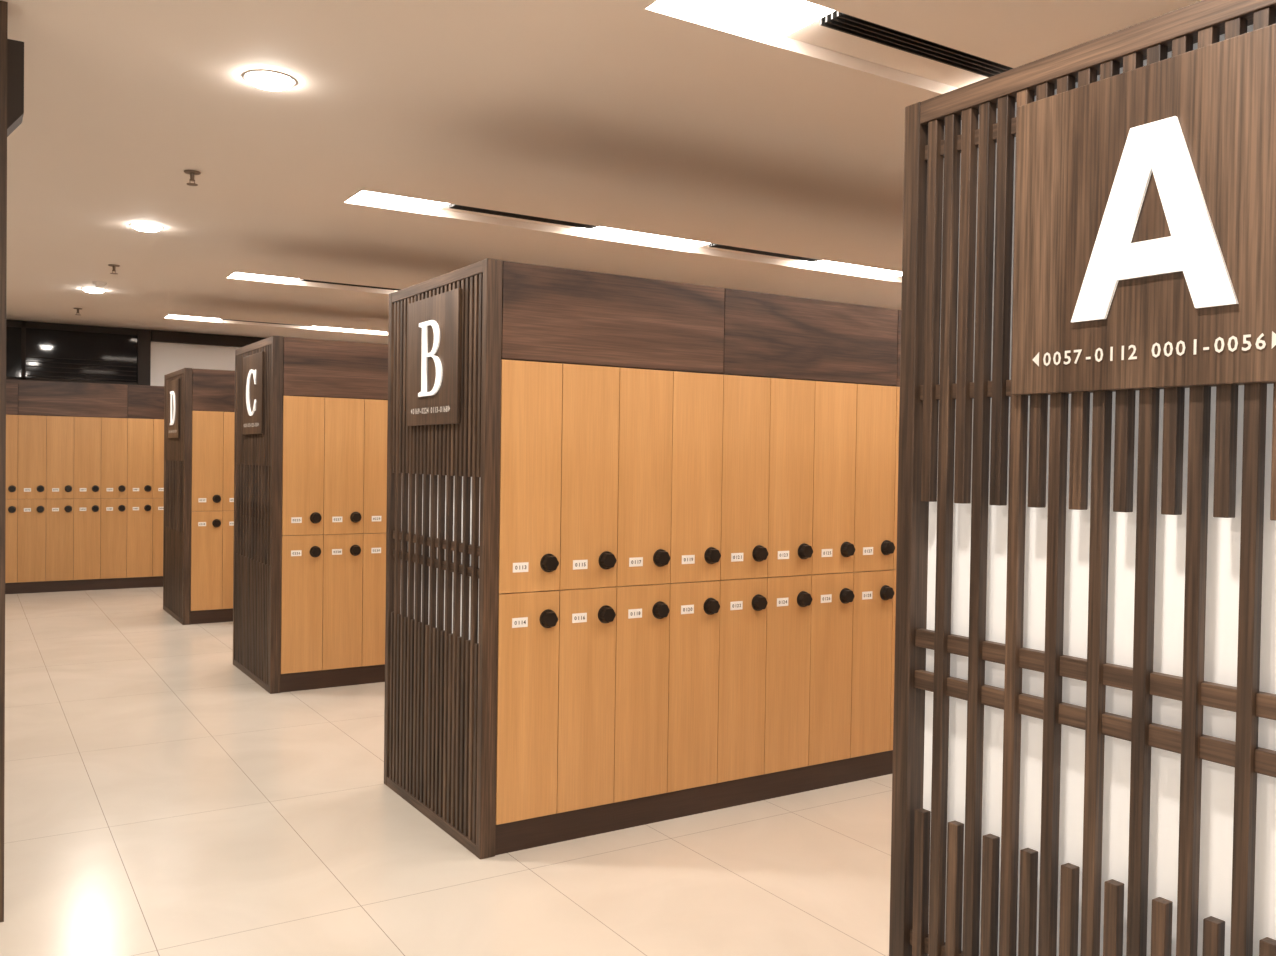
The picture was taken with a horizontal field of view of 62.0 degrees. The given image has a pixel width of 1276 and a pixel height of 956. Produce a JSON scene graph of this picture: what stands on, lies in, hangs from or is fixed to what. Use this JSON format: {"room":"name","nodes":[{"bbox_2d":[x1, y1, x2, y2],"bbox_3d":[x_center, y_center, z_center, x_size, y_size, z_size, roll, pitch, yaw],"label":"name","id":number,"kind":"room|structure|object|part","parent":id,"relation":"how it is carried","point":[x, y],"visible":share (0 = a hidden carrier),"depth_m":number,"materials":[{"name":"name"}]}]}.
{"room":"changing room","nodes":[
{"label":"changing room","id":0,"kind":"room"},
{"bbox_2d":[150,341,240,385],"bbox_3d":[-5.024,-0.249,12.492,10.414,2.861,0.150,0,1,-33],"label":"wall","id":1,"kind":"structure","parent":0,"point":[166,358],"depth_m":12.25,"materials":[{"name":"paint"}]},
{"bbox_2d":[6,326,137,382],"bbox_3d":[-7.405,-1.359,10.825,4.238,0.601,0.010,0,1,-33],"label":"glass","id":2,"kind":"object","parent":1,"relation":"attached to","point":[72,345],"visible":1,"depth_m":11.60,"materials":[{"name":"glass"}]},
{"bbox_2d":[6,320,150,385],"bbox_3d":[-7.356,-1.359,10.841,4.358,0.641,0.068,0,1,-33],"label":"frame","id":3,"kind":"object","parent":1,"relation":"attached to","point":[144,335],"visible":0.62,"depth_m":11.72,"materials":[{"name":"black metal"}]},
{"bbox_2d":[27,356,136,380],"bbox_3d":[-6.090,-1.198,11.651,1.070,0.208,0.013,0,1,-33],"label":"glazing slats","id":4,"kind":"object","parent":1,"relation":"attached to","point":[27,356],"visible":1,"depth_m":11.64,"materials":[{"name":"black glass"}]},
{"bbox_2d":[151,330,265,346],"bbox_3d":[-3.100,-1.604,13.558,5.720,0.127,0.058,0,1,-33],"label":"trim","id":5,"kind":"structure","parent":1,"relation":"attached to","point":[156,335],"depth_m":12.29,"materials":[{"name":"brown wood"}]},
{"bbox_2d":[0,587,891,955],"bbox_3d":[-0.658,1.428,5.647,10.414,0.120,16.460,0,1,-33],"label":"floor","id":6,"kind":"structure","parent":0,"point":[159,800],"depth_m":4.02,"materials":[{"name":"beige tile"}]},
{"bbox_2d":[0,1,23,921],"bbox_3d":[-3.115,-0.044,2.650,2.728,2.859,0.140,0,1,-33],"label":"panel","id":7,"kind":"object","parent":6,"relation":"on","point":[3,5],"depth_m":3.30,"materials":[{"name":"brown wood"}]},
{"bbox_3d":[-1.967,-1.221,3.351,0.046,0.280,0.120,0,1,-33],"label":"bracket","id":8,"kind":"part","parent":7,"relation":"part of","materials":[{"name":"brown wood"}]},
{"bbox_2d":[5,379,163,593],"bbox_3d":[-4.894,0.091,12.141,9.933,2.198,0.582,0,1,-33],"label":"bank","id":9,"kind":"object","parent":6,"relation":"on","point":[85,461],"visible":0.2,"depth_m":11.21,"materials":[{"name":"laminate"}]},
{"bbox_2d":[163,368,191,624],"bbox_3d":[-4.148,0.147,9.532,0.079,2.200,1.060,0,1,-33],"label":"screen","id":10,"kind":"object","parent":6,"relation":"on","point":[177,384],"visible":1,"depth_m":9.35,"materials":[{"name":"brown wood"}]},
{"bbox_2d":[191,368,234,623],"bbox_3d":[-1.645,0.157,11.130,5.858,2.198,1.120,0,1,-33],"label":"bank","id":11,"kind":"object","parent":6,"relation":"on","point":[213,391],"visible":0.06,"depth_m":9.20,"materials":[{"name":"laminate"}]},
{"bbox_2d":[233,336,283,693],"bbox_3d":[-2.515,0.217,6.974,0.079,2.200,1.070,0,1,-33],"label":"screen","id":12,"kind":"object","parent":6,"relation":"on","point":[258,429],"visible":1,"depth_m":6.82,"materials":[{"name":"brown wood"}]},
{"bbox_2d":[280,337,387,692],"bbox_3d":[-0.012,0.226,8.573,5.858,2.198,1.130,0,1,-33],"label":"bank","id":13,"kind":"object","parent":6,"relation":"on","point":[335,393],"visible":0.06,"depth_m":6.72,"materials":[{"name":"laminate"}]},
{"bbox_2d":[384,258,502,858],"bbox_3d":[-0.828,0.289,4.332,0.079,2.200,1.052,0,1,-33],"label":"screen","id":14,"kind":"object","parent":6,"relation":"on","point":[445,330],"visible":1,"depth_m":4.19,"materials":[{"name":"brown wood"}]},
{"bbox_3d":[-0.801,0.291,4.349,0.011,2.115,0.973,0,1,-33],"label":"backing panel","id":15,"kind":"part","parent":14,"relation":"part of","materials":[{"name":"white"}]},
{"bbox_2d":[495,261,900,854],"bbox_3d":[1.675,0.298,5.930,5.858,2.198,1.112,0,1,-33],"label":"bank","id":16,"kind":"object","parent":6,"relation":"on","point":[698,508],"visible":0.52,"depth_m":4.36,"materials":[{"name":"laminate"}]},
{"bbox_2d":[889,0,1275,955],"bbox_3d":[0.829,0.359,1.737,0.079,2.200,1.062,0,1,-33],"label":"screen","id":17,"kind":"object","parent":6,"relation":"on","point":[1084,721],"visible":1,"depth_m":1.80,"materials":[{"name":"brown wood"}]},
{"bbox_2d":[0,0,1201,343],"bbox_3d":[-0.614,-1.592,5.593,10.414,0.200,16.460,0,1,-33],"label":"ceiling","id":18,"kind":"structure","parent":0,"point":[642,116],"depth_m":4.72,"materials":[{"name":"paint"}]},
{"bbox_2d":[81,288,105,292],"bbox_3d":[-4.658,-1.600,9.087,0.188,0.026,0.188,0,1,-33],"label":"recessed light","id":19,"kind":"object","parent":18,"relation":"in","point":[90,290],"visible":1,"depth_m":9.04,"materials":[{"name":"white"}]},
{"bbox_2d":[92,281,106,287],"bbox_3d":[-4.400,-1.581,8.683,0.110,0.040,0.110,0,1,-33],"label":"smoke detector","id":20,"kind":"object","parent":18,"relation":"attached to","point":[100,284],"visible":1,"depth_m":8.65,"materials":[{"name":"white plastic"}]},
{"bbox_2d":[109,264,119,273],"bbox_3d":[-3.889,-1.547,7.883,0.080,0.063,0.080,0,1,-33],"label":"sprinkler","id":21,"kind":"object","parent":18,"relation":"attached to","point":[114,266],"visible":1,"depth_m":7.87,"materials":[{"name":"metal"}]},
{"bbox_2d":[130,223,162,231],"bbox_3d":[-3.012,-1.530,6.509,0.188,0.026,0.188,0,1,-33],"label":"recessed light","id":22,"kind":"object","parent":18,"relation":"in","point":[146,227],"visible":1,"depth_m":6.46,"materials":[{"name":"white"}]},
{"bbox_2d":[184,170,200,185],"bbox_3d":[-2.195,-1.475,5.228,0.080,0.063,0.080,0,1,-33],"label":"sprinkler","id":23,"kind":"object","parent":18,"relation":"attached to","point":[192,173],"visible":1,"depth_m":5.22,"materials":[{"name":"metal"}]},
{"bbox_2d":[243,70,295,90],"bbox_3d":[-1.361,-1.459,3.922,0.188,0.026,0.188,0,1,-33],"label":"recessed light","id":24,"kind":"object","parent":18,"relation":"in","point":[263,79],"visible":1,"depth_m":3.88,"materials":[{"name":"white"}]},
{"bbox_2d":[168,315,384,332],"bbox_3d":[-2.409,-1.711,12.348,5.680,0.135,0.320,0,1,-33],"label":"ceiling light","id":25,"kind":"object","parent":18,"relation":"attached to","point":[168,315],"visible":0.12,"depth_m":11.38,"materials":[{"name":"paint"}]},
{"bbox_2d":[222,319,311,326],"bbox_3d":[-2.411,-1.669,12.238,4.500,0.055,0.125,0,1,-33],"label":"diffuser","id":26,"kind":"object","parent":25,"relation":"attached to","point":[222,319],"depth_m":11.26,"materials":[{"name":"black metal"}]},
{"bbox_2d":[230,272,401,290],"bbox_3d":[-0.774,-1.641,9.786,5.680,0.135,0.320,0,1,-33],"label":"ceiling light","id":27,"kind":"object","parent":18,"relation":"attached to","point":[235,273],"visible":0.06,"depth_m":8.53,"materials":[{"name":"paint"}]},
{"bbox_2d":[301,279,401,290],"bbox_3d":[-0.775,-1.600,9.677,4.500,0.055,0.125,0,1,-33],"label":"diffuser","id":28,"kind":"object","parent":27,"relation":"attached to","point":[301,279],"depth_m":8.67,"materials":[{"name":"black metal"}]},
{"bbox_2d":[350,191,901,277],"bbox_3d":[0.867,-1.572,7.216,5.680,0.135,0.320,0,1,-33],"label":"ceiling light","id":29,"kind":"object","parent":18,"relation":"attached to","point":[366,196],"visible":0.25,"depth_m":6.61,"materials":[{"name":"paint"}]},
{"bbox_2d":[449,204,822,261],"bbox_3d":[0.866,-1.530,7.106,4.500,0.055,0.125,0,1,-33],"label":"diffuser","id":30,"kind":"object","parent":29,"relation":"attached to","point":[453,206],"depth_m":6.53,"materials":[{"name":"black metal"}]},
{"bbox_2d":[655,0,1012,87],"bbox_3d":[2.503,-1.502,4.654,5.680,0.135,0.320,0,1,-33],"label":"ceiling light","id":31,"kind":"object","parent":18,"relation":"attached to","point":[800,20],"visible":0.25,"depth_m":3.49,"materials":[{"name":"paint"}]},
{"bbox_2d":[820,11,1012,76],"bbox_3d":[2.501,-1.460,4.545,4.500,0.055,0.125,0,1,-33],"label":"diffuser","id":32,"kind":"object","parent":31,"relation":"attached to","point":[835,20],"depth_m":3.53,"materials":[{"name":"black metal"}]}
]}

